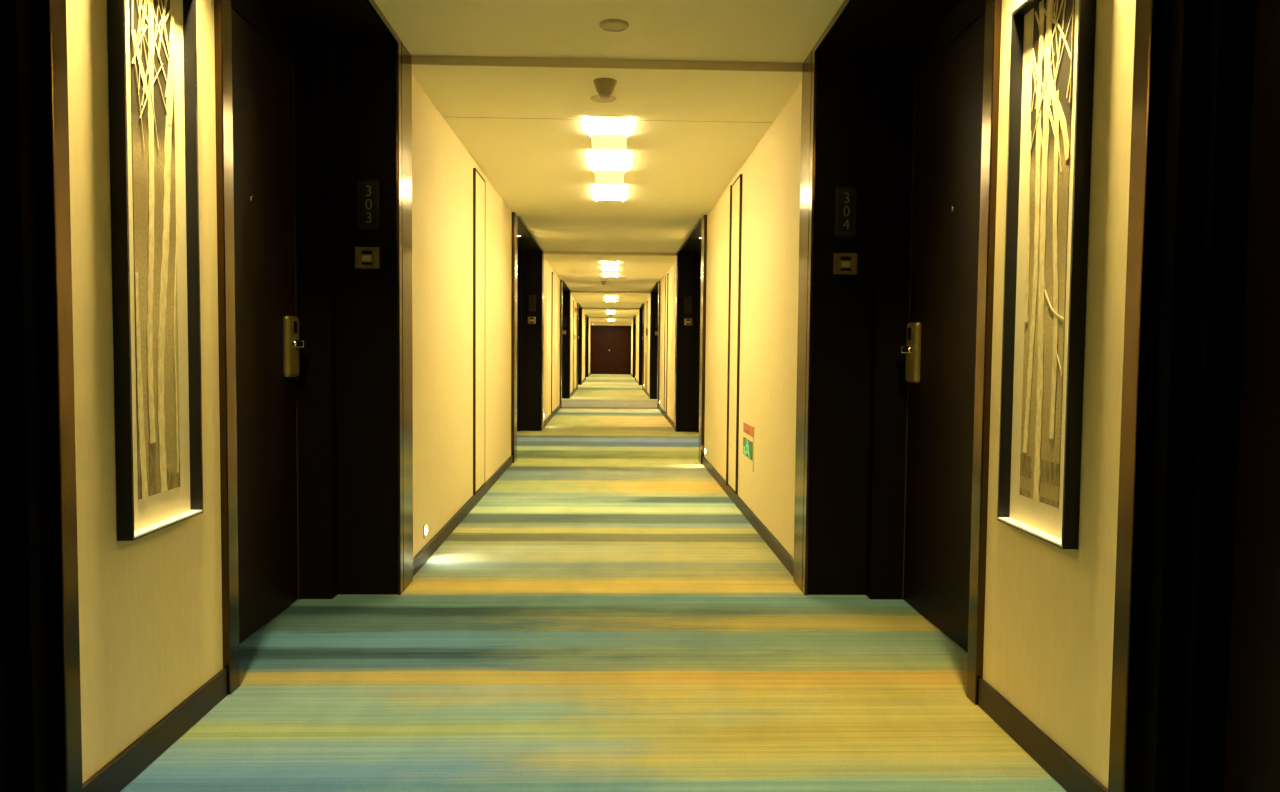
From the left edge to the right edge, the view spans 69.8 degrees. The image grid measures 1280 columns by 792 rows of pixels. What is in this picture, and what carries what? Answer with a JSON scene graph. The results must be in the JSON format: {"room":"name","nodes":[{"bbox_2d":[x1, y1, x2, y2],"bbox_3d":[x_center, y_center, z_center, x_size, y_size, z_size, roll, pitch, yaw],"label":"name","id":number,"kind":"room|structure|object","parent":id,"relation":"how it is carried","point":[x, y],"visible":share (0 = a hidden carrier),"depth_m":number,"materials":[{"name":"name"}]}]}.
{"room":"hotel corridor","nodes":[
{"label":"hotel corridor","id":0,"kind":"room"},
{"bbox_2d":[0,0,293,791],"bbox_3d":[-1.532,-0.252,2.329,0.528,2.404,3.250,0,3,-2],"label":"wall","id":1,"kind":"structure","parent":0,"point":[150,605],"depth_m":2.12,"materials":[{"name":"beige paint"}]},
{"bbox_2d":[30,0,82,791],"bbox_3d":[-1.271,-0.221,1.968,0.072,2.383,0.058,0,3,-2],"label":"trim","id":2,"kind":"structure","parent":1,"relation":"attached to","point":[48,27],"depth_m":1.96,"materials":[{"name":"brown metal"}]},
{"bbox_2d":[107,0,202,540],"bbox_3d":[-1.250,-0.385,2.382,0.039,1.455,0.387,0,3,-2],"label":"framed picture","id":3,"kind":"object","parent":1,"relation":"attached to","point":[152,44],"visible":1,"depth_m":2.38,"materials":[{"name":"black paint"}]},
{"bbox_2d":[129,0,179,499],"bbox_3d":[-1.262,-0.423,2.390,0.002,1.359,0.223,0,3,-2],"label":"print","id":4,"kind":"object","parent":3,"relation":"attached to","point":[153,149],"depth_m":2.38,"materials":[{"name":"white paper"}]},
{"bbox_2d":[83,668,226,791],"bbox_3d":[-1.274,0.906,2.449,0.014,0.085,0.791,0,3,-2],"label":"baseboard","id":5,"kind":"structure","parent":1,"relation":"attached to","point":[128,764],"depth_m":2.40,"materials":[{"name":"brown wood"}]},
{"bbox_2d":[214,0,239,694],"bbox_3d":[-1.298,-0.264,2.824,0.072,2.383,0.075,0,3,-2],"label":"trim","id":6,"kind":"structure","parent":1,"relation":"attached to","point":[222,26],"depth_m":2.81,"materials":[{"name":"brown metal"}]},
{"bbox_2d":[231,9,305,643],"bbox_3d":[-1.432,-0.237,3.418,0.107,2.256,0.932,0,3,-2],"label":"door","id":7,"kind":"structure","parent":1,"relation":"in","point":[268,343],"depth_m":3.53,"materials":[{"name":"brown wood"}]},
{"bbox_2d":[412,74,511,557],"bbox_3d":[-1.534,-0.485,6.419,0.780,2.466,4.880,0,3,-2],"label":"wall","id":8,"kind":"structure","parent":0,"point":[442,167],"depth_m":5.32,"materials":[{"name":"beige paint"}]},
{"bbox_2d":[291,34,397,598],"bbox_3d":[-1.408,-0.320,3.934,0.718,2.384,0.105,0,3,-2],"label":"wall","id":9,"kind":"structure","parent":8,"relation":"attached to","point":[345,91],"depth_m":3.93,"materials":[{"name":"brown wood"}]},
{"bbox_2d":[355,247,379,268],"bbox_3d":[-1.174,-0.595,3.944,0.104,0.092,0.012,0,3,-2],"label":"door chime","id":10,"kind":"object","parent":9,"relation":"attached to","point":[365,257],"visible":1,"depth_m":3.94,"materials":[{"name":"gold metal"}]},
{"bbox_2d":[357,180,378,230],"bbox_3d":[-1.167,-0.819,3.935,0.092,0.214,0.010,0,3,-2],"label":"room sign","id":11,"kind":"object","parent":9,"relation":"attached to","point":[367,190],"visible":1,"depth_m":3.93,"materials":[{"name":"grey metal"}]},
{"bbox_2d":[365,0,398,42],"bbox_3d":[-0.983,-1.433,2.287,0.014,0.030,3.226,0,3,-2],"label":"trim","id":12,"kind":"structure","parent":9,"relation":"attached to","point":[371,3],"depth_m":3.65,"materials":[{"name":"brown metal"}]},
{"bbox_2d":[395,38,412,594],"bbox_3d":[-1.061,-0.334,4.083,0.040,2.403,0.256,0,3,-2],"label":"trim","id":13,"kind":"structure","parent":8,"relation":"attached to","point":[403,57],"depth_m":4.05,"materials":[{"name":"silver metal"}]},
{"bbox_2d":[423,522,426,537],"bbox_3d":[-1.093,0.684,4.678,0.010,0.072,0.072,0,3,-2],"label":"step light","id":14,"kind":"object","parent":8,"relation":"attached to","point":[425,524],"visible":1,"depth_m":4.66,"materials":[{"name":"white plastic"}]},
{"bbox_2d":[413,455,512,575],"bbox_3d":[-1.153,0.712,6.490,0.026,0.075,4.452,0,3,-2],"label":"baseboard","id":15,"kind":"structure","parent":8,"relation":"attached to","point":[428,550],"depth_m":5.47,"materials":[{"name":"brown wood"}]},
{"bbox_2d":[473,168,484,494],"bbox_3d":[-1.138,-0.443,6.499,0.016,2.226,0.490,0,3,-2],"label":"access panel","id":16,"kind":"object","parent":8,"relation":"attached to","point":[478,181],"visible":1,"depth_m":6.43,"materials":[{"name":"beige paint"}]},
{"bbox_2d":[511,212,517,462],"bbox_3d":[-1.214,-0.550,8.784,0.050,2.366,0.256,0,3,-2],"label":"trim","id":17,"kind":"structure","parent":8,"relation":"attached to","point":[514,216],"depth_m":8.69,"materials":[{"name":"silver metal"}]},
{"bbox_2d":[411,55,802,71],"bbox_3d":[-0.144,-1.524,4.178,1.780,0.060,0.006,0,3,-2],"label":"trim","id":18,"kind":"structure","parent":8,"relation":"attached to","point":[415,59],"depth_m":4.17,"materials":[{"name":"paint"}]},
{"bbox_2d":[457,117,772,122],"bbox_3d":[-0.174,-1.547,5.119,1.840,0.012,0.006,0,3,-2],"label":"trim","id":19,"kind":"structure","parent":8,"relation":"attached to","point":[591,118],"depth_m":5.12,"materials":[{"name":"white paint"}]},
{"bbox_2d":[543,258,559,420],"bbox_3d":[-1.791,-0.893,14.595,0.780,2.466,4.880,0,3,-2],"label":"wall","id":20,"kind":"structure","parent":0,"point":[548,270],"depth_m":14.11,"materials":[{"name":"beige paint"}]},
{"bbox_2d":[517,250,541,430],"bbox_3d":[-1.664,-0.728,12.110,0.718,2.384,0.105,0,3,-2],"label":"wall","id":21,"kind":"structure","parent":20,"relation":"attached to","point":[528,262],"depth_m":12.13,"materials":[{"name":"brown wood"}]},
{"bbox_2d":[518,216,542,250],"bbox_3d":[-1.239,-1.841,10.463,0.014,0.030,3.226,0,3,-2],"label":"trim","id":22,"kind":"structure","parent":21,"relation":"attached to","point":[519,217],"depth_m":10.15,"materials":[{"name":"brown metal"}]},
{"bbox_2d":[528,317,535,323],"bbox_3d":[-1.430,-1.002,12.120,0.104,0.092,0.012,0,3,-2],"label":"door chime","id":23,"kind":"object","parent":21,"relation":"attached to","point":[531,320],"visible":1,"depth_m":12.12,"materials":[{"name":"gold metal"}]},
{"bbox_2d":[529,295,535,310],"bbox_3d":[-1.423,-1.226,12.111,0.092,0.214,0.009,0,3,-2],"label":"room sign","id":24,"kind":"object","parent":21,"relation":"attached to","point":[532,298],"visible":1,"depth_m":12.11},
{"bbox_2d":[541,251,543,430],"bbox_3d":[-1.318,-0.741,12.259,0.040,2.403,0.256,0,3,-2],"label":"trim","id":25,"kind":"structure","parent":20,"relation":"attached to","point":[542,261],"depth_m":12.18,"materials":[{"name":"brown metal"}]},
{"bbox_2d":[543,405,559,427],"bbox_3d":[-1.409,0.304,14.666,0.026,0.075,4.452,0,3,-2],"label":"baseboard","id":26,"kind":"structure","parent":20,"relation":"attached to","point":[556,410],"depth_m":14.13,"materials":[{"name":"brown wood"}]},
{"bbox_2d":[551,272,554,412],"bbox_3d":[-1.395,-0.850,14.674,0.016,2.226,0.490,0,3,-2],"label":"access panel","id":27,"kind":"object","parent":20,"relation":"attached to","point":[553,274],"visible":1,"depth_m":14.56,"materials":[{"name":"beige paint"}]},
{"bbox_2d":[560,279,562,408],"bbox_3d":[-1.470,-0.957,16.960,0.050,2.366,0.256,0,3,-2],"label":"trim","id":28,"kind":"structure","parent":20,"relation":"attached to","point":[561,281],"depth_m":16.84,"materials":[{"name":"brown metal"}]},
{"bbox_2d":[544,251,675,255],"bbox_3d":[-0.401,-1.931,12.354,1.780,0.060,0.006,0,3,-2],"label":"trim","id":29,"kind":"structure","parent":20,"relation":"attached to","point":[545,252],"depth_m":12.35,"materials":[{"name":"paint"}]},
{"bbox_2d":[570,295,576,392],"bbox_3d":[-2.047,-1.300,22.770,0.780,2.466,4.880,0,3,-2],"label":"wall","id":30,"kind":"structure","parent":0,"point":[572,298],"depth_m":22.44,"materials":[{"name":"beige paint"}]},
{"bbox_2d":[562,291,569,398],"bbox_3d":[-1.921,-1.135,20.286,0.718,2.384,0.105,0,3,-2],"label":"wall","id":31,"kind":"structure","parent":30,"relation":"attached to","point":[565,294],"depth_m":20.32,"materials":[{"name":"brown wood"}]},
{"bbox_2d":[562,317,565,326],"bbox_3d":[-1.680,-1.633,20.287,0.092,0.214,0.009,0,3,-2],"label":"room sign","id":32,"kind":"object","parent":31,"relation":"attached to","point":[563,318],"visible":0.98,"depth_m":20.28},
{"bbox_2d":[569,290,570,398],"bbox_3d":[-1.574,-1.149,20.435,0.040,2.403,0.256,0,3,-2],"label":"trim","id":33,"kind":"structure","parent":30,"relation":"attached to","point":[570,290],"depth_m":20.35,"materials":[{"name":"brown wood"}]},
{"bbox_2d":[573,300,574,390],"bbox_3d":[-1.651,-1.258,22.850,0.016,2.226,0.490,0,3,-2],"label":"access panel","id":34,"kind":"object","parent":30,"relation":"attached to","point":[573,300],"visible":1,"depth_m":22.63,"materials":[{"name":"beige paint"}]},
{"bbox_2d":[576,303,577,388],"bbox_3d":[-1.727,-1.365,25.136,0.050,2.366,0.256,0,3,-2],"label":"trim","id":35,"kind":"structure","parent":30,"relation":"attached to","point":[577,303],"depth_m":25.02,"materials":[{"name":"brown metal"}]},
{"bbox_2d":[571,291,649,292],"bbox_3d":[-0.658,-2.339,20.529,1.780,0.060,0.006,0,3,-2],"label":"trim","id":36,"kind":"structure","parent":30,"relation":"attached to","point":[571,291],"depth_m":20.53,"materials":[{"name":"paint"}]},
{"bbox_2d":[582,310,584,379],"bbox_3d":[-2.304,-1.708,30.946,0.780,2.466,4.880,0,3,-2],"label":"wall","id":37,"kind":"structure","parent":0,"point":[583,313],"depth_m":31.15,"materials":[{"name":"beige paint"}]},
{"bbox_2d":[578,308,581,384],"bbox_3d":[-2.178,-1.542,28.462,0.718,2.384,0.105,0,3,-2],"label":"wall","id":38,"kind":"structure","parent":37,"relation":"attached to","point":[579,309],"depth_m":28.49,"materials":[{"name":"brown wood"}]},
{"bbox_2d":[581,328,581,384],"bbox_3d":[-1.831,-1.556,28.611,0.040,2.403,0.256,0,3,-2],"label":"trim","id":39,"kind":"structure","parent":37,"relation":"attached to","point":[581,328],"depth_m":28.50,"materials":[{"name":"brown wood"}]},
{"bbox_2d":[585,314,585,379],"bbox_3d":[-1.984,-1.772,33.311,0.050,2.366,0.256,0,3,-2],"label":"trim","id":40,"kind":"structure","parent":37,"relation":"attached to","point":[585,314],"depth_m":33.18,"materials":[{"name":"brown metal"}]},
{"bbox_2d":[582,308,638,309],"bbox_3d":[-0.914,-2.746,28.705,1.780,0.060,0.006,0,3,-2],"label":"trim","id":41,"kind":"structure","parent":37,"relation":"attached to","point":[582,308],"depth_m":28.71,"materials":[{"name":"paint"}]},
{"bbox_2d":[588,320,590,373],"bbox_3d":[-2.560,-2.115,39.107,0.780,2.466,4.850,0,3,-2],"label":"wall","id":42,"kind":"structure","parent":0,"point":[589,320],"depth_m":39.71,"materials":[{"name":"beige paint"}]},
{"bbox_2d":[586,317,587,376],"bbox_3d":[-2.434,-1.950,36.638,0.718,2.384,0.105,0,3,-2],"label":"wall","id":43,"kind":"structure","parent":42,"relation":"attached to","point":[586,317],"depth_m":36.67,"materials":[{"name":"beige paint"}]},
{"bbox_2d":[588,318,588,354],"bbox_3d":[-2.087,-1.964,36.786,0.040,2.403,0.256,0,3,-2],"label":"trim","id":44,"kind":"structure","parent":42,"relation":"attached to","point":[588,318],"depth_m":36.70,"materials":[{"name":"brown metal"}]},
{"bbox_2d":[120,374,1066,791],"bbox_3d":[-0.622,0.184,18.797,3.500,0.080,46.350,0,3,-2],"label":"floor","id":45,"kind":"structure","parent":0,"point":[605,617],"depth_m":3.09,"materials":[{"name":"carpet"}]},
{"bbox_2d":[260,0,961,321],"bbox_3d":[-0.675,-2.428,21.099,3.400,0.178,40.890,0,3,-2],"label":"ceiling","id":46,"kind":"structure","parent":0,"point":[677,167],"depth_m":4.58,"materials":[{"name":"paint"}]},
{"bbox_2d":[591,95,615,102],"bbox_3d":[-0.187,-1.518,4.687,0.132,0.007,0.132,0,3,-2],"label":"ceiling speaker","id":47,"kind":"object","parent":46,"relation":"attached to","point":[596,98],"visible":0.84,"depth_m":4.69,"materials":[{"name":"paint"}]},
{"bbox_2d":[593,97,612,101],"bbox_3d":[-0.187,-1.516,4.687,0.106,0.001,0.106,0,3,-2],"label":"grille","id":48,"kind":"object","parent":47,"relation":"attached to","point":[597,99],"depth_m":4.69,"materials":[{"name":"paint"}]},
{"bbox_2d":[593,78,616,98],"bbox_3d":[-0.168,-1.467,4.389,0.112,0.080,0.112,0,3,-2],"label":"smoke detector","id":49,"kind":"object","parent":46,"relation":"attached to","point":[604,87],"visible":1,"depth_m":4.36,"materials":[{"name":"grey plastic"}]},
{"bbox_2d":[588,116,628,200],"bbox_3d":[-0.215,-1.650,6.447,0.228,0.106,2.800,0,3,-2],"label":"ceiling light","id":50,"kind":"object","parent":46,"relation":"attached to","point":[608,138],"visible":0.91,"depth_m":6.35,"materials":[{"name":"white plastic"}]},
{"bbox_2d":[595,150,622,158],"bbox_3d":[-0.208,-1.677,6.211,0.192,0.012,0.600,0,3,-2],"label":"diffuser","id":51,"kind":"object","parent":50,"relation":"attached to","point":[599,154],"depth_m":6.38,"materials":[{"name":"white plastic"}]},
{"bbox_2d":[598,185,620,190],"bbox_3d":[-0.247,-1.740,7.474,0.192,0.012,0.690,0,3,-2],"label":"diffuser","id":52,"kind":"object","parent":50,"relation":"attached to","point":[600,187],"depth_m":7.69,"materials":[{"name":"white plastic"}]},
{"bbox_2d":[602,261,617,276],"bbox_3d":[-0.472,-2.058,14.623,0.228,0.106,2.800,0,3,-2],"label":"ceiling light","id":53,"kind":"object","parent":46,"relation":"attached to","point":[610,269],"visible":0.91,"depth_m":14.71,"materials":[{"name":"white glass"}]},
{"bbox_2d":[606,295,615,301],"bbox_3d":[-0.729,-2.465,22.799,0.228,0.106,2.800,0,3,-2],"label":"ceiling light","id":54,"kind":"object","parent":46,"relation":"attached to","point":[609,298],"visible":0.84,"depth_m":22.88,"materials":[{"name":"white"}]},
{"bbox_2d":[599,19,628,31],"bbox_3d":[-0.105,-1.505,3.728,0.120,0.013,0.120,0,3,-2],"label":"ceiling speaker","id":55,"kind":"object","parent":46,"relation":"attached to","point":[611,25],"visible":1,"depth_m":3.71,"materials":[{"name":"beige plastic"}]},
{"bbox_2d":[603,23,625,30],"bbox_3d":[-0.105,-1.502,3.728,0.096,0.001,0.096,0,3,-2],"label":"grille","id":56,"kind":"object","parent":55,"relation":"attached to","point":[606,26],"depth_m":3.73,"materials":[{"name":"beige plastic"}]},
{"bbox_2d":[591,322,630,325],"bbox_3d":[-1.330,-2.248,41.658,3.400,2.504,0.220,0,3,-2],"label":"wall","id":57,"kind":"structure","parent":0,"point":[595,323],"depth_m":41.50,"materials":[{"name":"beige paint"}]},
{"bbox_2d":[590,325,630,373],"bbox_3d":[-1.327,-2.090,41.533,1.840,2.200,0.143,0,3,-2],"label":"end door","id":58,"kind":"structure","parent":57,"relation":"in","point":[610,346],"depth_m":41.55,"materials":[{"name":"red wood"}]},
{"bbox_2d":[631,320,632,374],"bbox_3d":[0.058,-2.094,39.190,0.780,2.466,4.850,0,3,-2],"label":"wall","id":59,"kind":"structure","parent":0,"point":[632,320],"depth_m":39.06,"materials":[{"name":"beige paint"}]},
{"bbox_2d":[589,317,632,318],"bbox_3d":[-1.171,-3.154,36.881,1.780,0.060,0.006,0,3,-2],"label":"trim","id":60,"kind":"structure","parent":59,"relation":"attached to","point":[589,317],"depth_m":36.88,"materials":[{"name":"paint"}]},
{"bbox_2d":[633,318,634,376],"bbox_3d":[0.087,-1.930,36.718,0.718,2.384,0.105,0,3,-2],"label":"wall","id":61,"kind":"structure","parent":59,"relation":"attached to","point":[634,318],"depth_m":36.73,"materials":[{"name":"beige paint"}]},
{"bbox_2d":[636,312,638,380],"bbox_3d":[0.314,-1.688,31.030,0.780,2.466,4.880,0,3,-2],"label":"wall","id":62,"kind":"structure","parent":0,"point":[637,315],"depth_m":31.31,"materials":[{"name":"beige paint"}]},
{"bbox_2d":[635,315,635,377],"bbox_3d":[-0.155,-1.758,33.369,0.050,2.366,0.256,0,3,-2],"label":"trim","id":63,"kind":"structure","parent":62,"relation":"attached to","point":[635,315],"depth_m":33.24,"materials":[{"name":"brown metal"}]},
{"bbox_2d":[639,309,639,351],"bbox_3d":[-0.012,-1.542,28.669,0.040,2.403,0.256,0,3,-2],"label":"trim","id":64,"kind":"structure","parent":62,"relation":"attached to","point":[639,309],"depth_m":28.52,"materials":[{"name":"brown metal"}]},
{"bbox_2d":[639,309,642,384],"bbox_3d":[0.343,-1.523,28.542,0.718,2.384,0.105,0,3,-2],"label":"wall","id":65,"kind":"structure","parent":62,"relation":"attached to","point":[641,310],"depth_m":28.56,"materials":[{"name":"brown wood"}]},
{"bbox_2d":[644,296,649,392],"bbox_3d":[0.571,-1.280,22.854,0.780,2.466,4.880,0,3,-2],"label":"wall","id":66,"kind":"structure","parent":0,"point":[648,299],"depth_m":22.49,"materials":[{"name":"beige paint"}]},
{"bbox_2d":[642,303,643,389],"bbox_3d":[0.102,-1.350,25.194,0.050,2.366,0.256,0,3,-2],"label":"trim","id":67,"kind":"structure","parent":66,"relation":"attached to","point":[643,303],"depth_m":25.08,"materials":[{"name":"brown metal"}]},
{"bbox_2d":[645,301,647,390],"bbox_3d":[0.163,-1.246,22.953,0.028,2.226,0.440,0,3,-2],"label":"access panel","id":68,"kind":"object","parent":66,"relation":"attached to","point":[647,301],"visible":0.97,"depth_m":22.95,"materials":[{"name":"beige paint"}]},
{"bbox_2d":[649,291,650,398],"bbox_3d":[0.245,-1.135,20.493,0.040,2.403,0.256,0,3,-2],"label":"trim","id":69,"kind":"structure","parent":66,"relation":"attached to","point":[650,291],"depth_m":20.39,"materials":[{"name":"brown metal"}]},
{"bbox_2d":[650,292,657,398],"bbox_3d":[0.600,-1.115,20.366,0.718,2.384,0.105,0,3,-2],"label":"wall","id":70,"kind":"structure","parent":66,"relation":"attached to","point":[654,295],"depth_m":20.38,"materials":[{"name":"brown wood"}]},
{"bbox_2d":[655,318,657,327],"bbox_3d":[0.384,-1.617,20.352,0.092,0.214,0.009,0,3,-2],"label":"room sign","id":71,"kind":"object","parent":70,"relation":"attached to","point":[656,319],"visible":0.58,"depth_m":20.35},
{"bbox_2d":[659,260,675,420],"bbox_3d":[0.828,-0.873,14.678,0.780,2.466,4.880,0,3,-2],"label":"wall","id":72,"kind":"structure","parent":0,"point":[671,272],"depth_m":14.09,"materials":[{"name":"beige paint"}]},
{"bbox_2d":[657,281,660,408],"bbox_3d":[0.359,-0.943,17.018,0.050,2.366,0.256,0,3,-2],"label":"trim","id":73,"kind":"structure","parent":72,"relation":"attached to","point":[659,282],"depth_m":16.91,"materials":[{"name":"brown metal"}]},
{"bbox_2d":[658,405,673,427],"bbox_3d":[0.424,0.318,14.725,0.026,0.075,4.452,0,3,-2],"label":"baseboard","id":74,"kind":"structure","parent":72,"relation":"attached to","point":[666,416],"depth_m":14.47,"materials":[{"name":"brown wood"}]},
{"bbox_2d":[664,273,667,413],"bbox_3d":[0.419,-0.838,14.777,0.028,2.226,0.440,0,3,-2],"label":"access panel","id":75,"kind":"object","parent":72,"relation":"attached to","point":[666,276],"visible":1,"depth_m":14.78,"materials":[{"name":"beige paint"}]},
{"bbox_2d":[674,251,678,431],"bbox_3d":[0.501,-0.727,12.317,0.040,2.403,0.256,0,3,-2],"label":"trim","id":76,"kind":"structure","parent":72,"relation":"attached to","point":[677,253],"depth_m":12.24,"materials":[{"name":"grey metal"}]},
{"bbox_2d":[677,252,700,431],"bbox_3d":[0.856,-0.708,12.190,0.718,2.384,0.105,0,3,-2],"label":"wall","id":77,"kind":"structure","parent":72,"relation":"attached to","point":[689,264],"depth_m":12.20,"materials":[{"name":"brown wood"}]},
{"bbox_2d":[684,318,691,324],"bbox_3d":[0.642,-0.986,12.186,0.104,0.092,0.012,0,3,-2],"label":"door chime","id":78,"kind":"object","parent":77,"relation":"attached to","point":[687,321],"visible":1,"depth_m":12.18,"materials":[{"name":"gold metal"}]},
{"bbox_2d":[685,297,691,312],"bbox_3d":[0.641,-1.210,12.176,0.092,0.214,0.009,0,3,-2],"label":"room sign","id":79,"kind":"object","parent":77,"relation":"attached to","point":[688,300],"visible":1,"depth_m":12.17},
{"bbox_2d":[678,218,701,252],"bbox_3d":[0.554,-1.827,10.520,0.014,0.030,3.226,0,3,-2],"label":"trim","id":80,"kind":"structure","parent":77,"relation":"attached to","point":[699,219],"depth_m":10.23,"materials":[{"name":"brown metal"}]},
{"bbox_2d":[704,82,801,557],"bbox_3d":[1.084,-0.465,6.502,0.780,2.466,4.880,0,3,-2],"label":"wall","id":81,"kind":"structure","parent":0,"point":[770,173],"depth_m":5.37,"materials":[{"name":"beige paint"}]},
{"bbox_2d":[698,215,706,463],"bbox_3d":[0.615,-0.535,8.842,0.050,2.366,0.256,0,3,-2],"label":"trim","id":82,"kind":"structure","parent":81,"relation":"attached to","point":[704,218],"depth_m":8.75,"materials":[{"name":"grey metal"}]},
{"bbox_2d":[726,174,741,494],"bbox_3d":[0.676,-0.431,6.601,0.028,2.226,0.440,0,3,-2],"label":"access panel","id":83,"kind":"object","parent":81,"relation":"attached to","point":[735,232],"visible":1,"depth_m":6.58,"materials":[{"name":"beige paint"}]},
{"bbox_2d":[702,456,793,575],"bbox_3d":[0.680,0.726,6.549,0.026,0.075,4.452,0,3,-2],"label":"baseboard","id":84,"kind":"structure","parent":81,"relation":"attached to","point":[782,554],"depth_m":5.51,"materials":[{"name":"brown wood"}]},
{"bbox_2d":[743,421,753,471],"bbox_3d":[0.702,0.320,5.948,0.007,0.285,0.440,0,3,-2],"label":"exit sign","id":85,"kind":"object","parent":81,"relation":"attached to","point":[748,429],"visible":1,"depth_m":5.92,"materials":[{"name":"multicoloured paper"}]},
{"bbox_2d":[793,46,817,594],"bbox_3d":[0.758,-0.320,4.141,0.040,2.403,0.256,0,3,-2],"label":"trim","id":86,"kind":"structure","parent":81,"relation":"attached to","point":[809,70],"depth_m":4.10,"materials":[{"name":"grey metal"}]},
{"bbox_2d":[808,46,916,598],"bbox_3d":[1.113,-0.301,4.014,0.718,2.384,0.105,0,3,-2],"label":"wall","id":87,"kind":"structure","parent":81,"relation":"attached to","point":[865,115],"depth_m":4.00,"materials":[{"name":"brown wood"}]},
{"bbox_2d":[815,0,852,51],"bbox_3d":[0.811,-1.419,2.344,0.014,0.030,3.226,0,3,-2],"label":"trim","id":88,"kind":"structure","parent":87,"relation":"attached to","point":[846,3],"depth_m":3.63,"materials":[{"name":"brown metal"}]},
{"bbox_2d":[833,253,856,273],"bbox_3d":[0.898,-0.579,4.010,0.104,0.092,0.012,0,3,-2],"label":"door chime","id":89,"kind":"object","parent":87,"relation":"attached to","point":[843,263],"visible":1,"depth_m":4.00,"materials":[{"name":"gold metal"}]},
{"bbox_2d":[835,187,856,236],"bbox_3d":[0.897,-0.803,4.000,0.092,0.214,0.010,0,3,-2],"label":"room sign","id":90,"kind":"object","parent":87,"relation":"attached to","point":[845,197],"visible":1,"depth_m":4.00,"materials":[{"name":"grey metal"}]},
{"bbox_2d":[915,0,1256,791],"bbox_3d":[1.338,-0.230,2.420,0.528,2.404,3.250,0,3,-2],"label":"wall","id":91,"kind":"structure","parent":0,"point":[1212,42],"depth_m":1.95,"materials":[{"name":"beige paint"}]},
{"bbox_2d":[899,14,984,652],"bbox_3d":[1.169,-0.217,3.501,0.107,2.256,0.932,0,3,-2],"label":"door","id":92,"kind":"structure","parent":91,"relation":"in","point":[939,349],"depth_m":3.55,"materials":[{"name":"brown wood"}]},
{"bbox_2d":[966,0,1001,704],"bbox_3d":[1.076,-0.240,2.797,0.072,2.383,0.071,0,3,-2],"label":"trim","id":93,"kind":"structure","parent":91,"relation":"attached to","point":[993,8],"depth_m":2.78,"materials":[{"name":"brown metal"}]},
{"bbox_2d":[978,678,1107,791],"bbox_3d":[1.057,0.927,2.445,0.014,0.085,0.747,0,3,-2],"label":"baseboard","id":94,"kind":"structure","parent":91,"relation":"attached to","point":[1051,757],"depth_m":2.43,"materials":[{"name":"brown wood"}]},
{"bbox_2d":[997,0,1095,548],"bbox_3d":[1.056,-0.347,2.405,0.039,1.429,0.386,0,3,-2],"label":"framed picture","id":95,"kind":"object","parent":91,"relation":"attached to","point":[1052,55],"visible":1,"depth_m":2.41,"materials":[{"name":"black paint"}]},
{"bbox_2d":[1019,0,1074,507],"bbox_3d":[1.067,-0.386,2.413,0.005,1.333,0.222,0,3,-2],"label":"print","id":96,"kind":"object","parent":95,"relation":"attached to","point":[1051,116],"depth_m":2.40,"materials":[{"name":"beige paper"}]},
{"bbox_2d":[1108,0,1170,791],"bbox_3d":[1.102,-0.200,1.985,0.072,2.383,0.062,0,3,-2],"label":"trim","id":97,"kind":"structure","parent":91,"relation":"attached to","point":[1152,17],"depth_m":1.98,"materials":[{"name":"brown metal"}]},
{"bbox_2d":[1224,0,1279,791],"bbox_3d":[1.235,-0.112,1.405,0.107,2.256,0.932,0,3,-2],"label":"door","id":98,"kind":"structure","parent":91,"relation":"in","point":[1252,748],"depth_m":1.82,"materials":[{"name":"black wood"}]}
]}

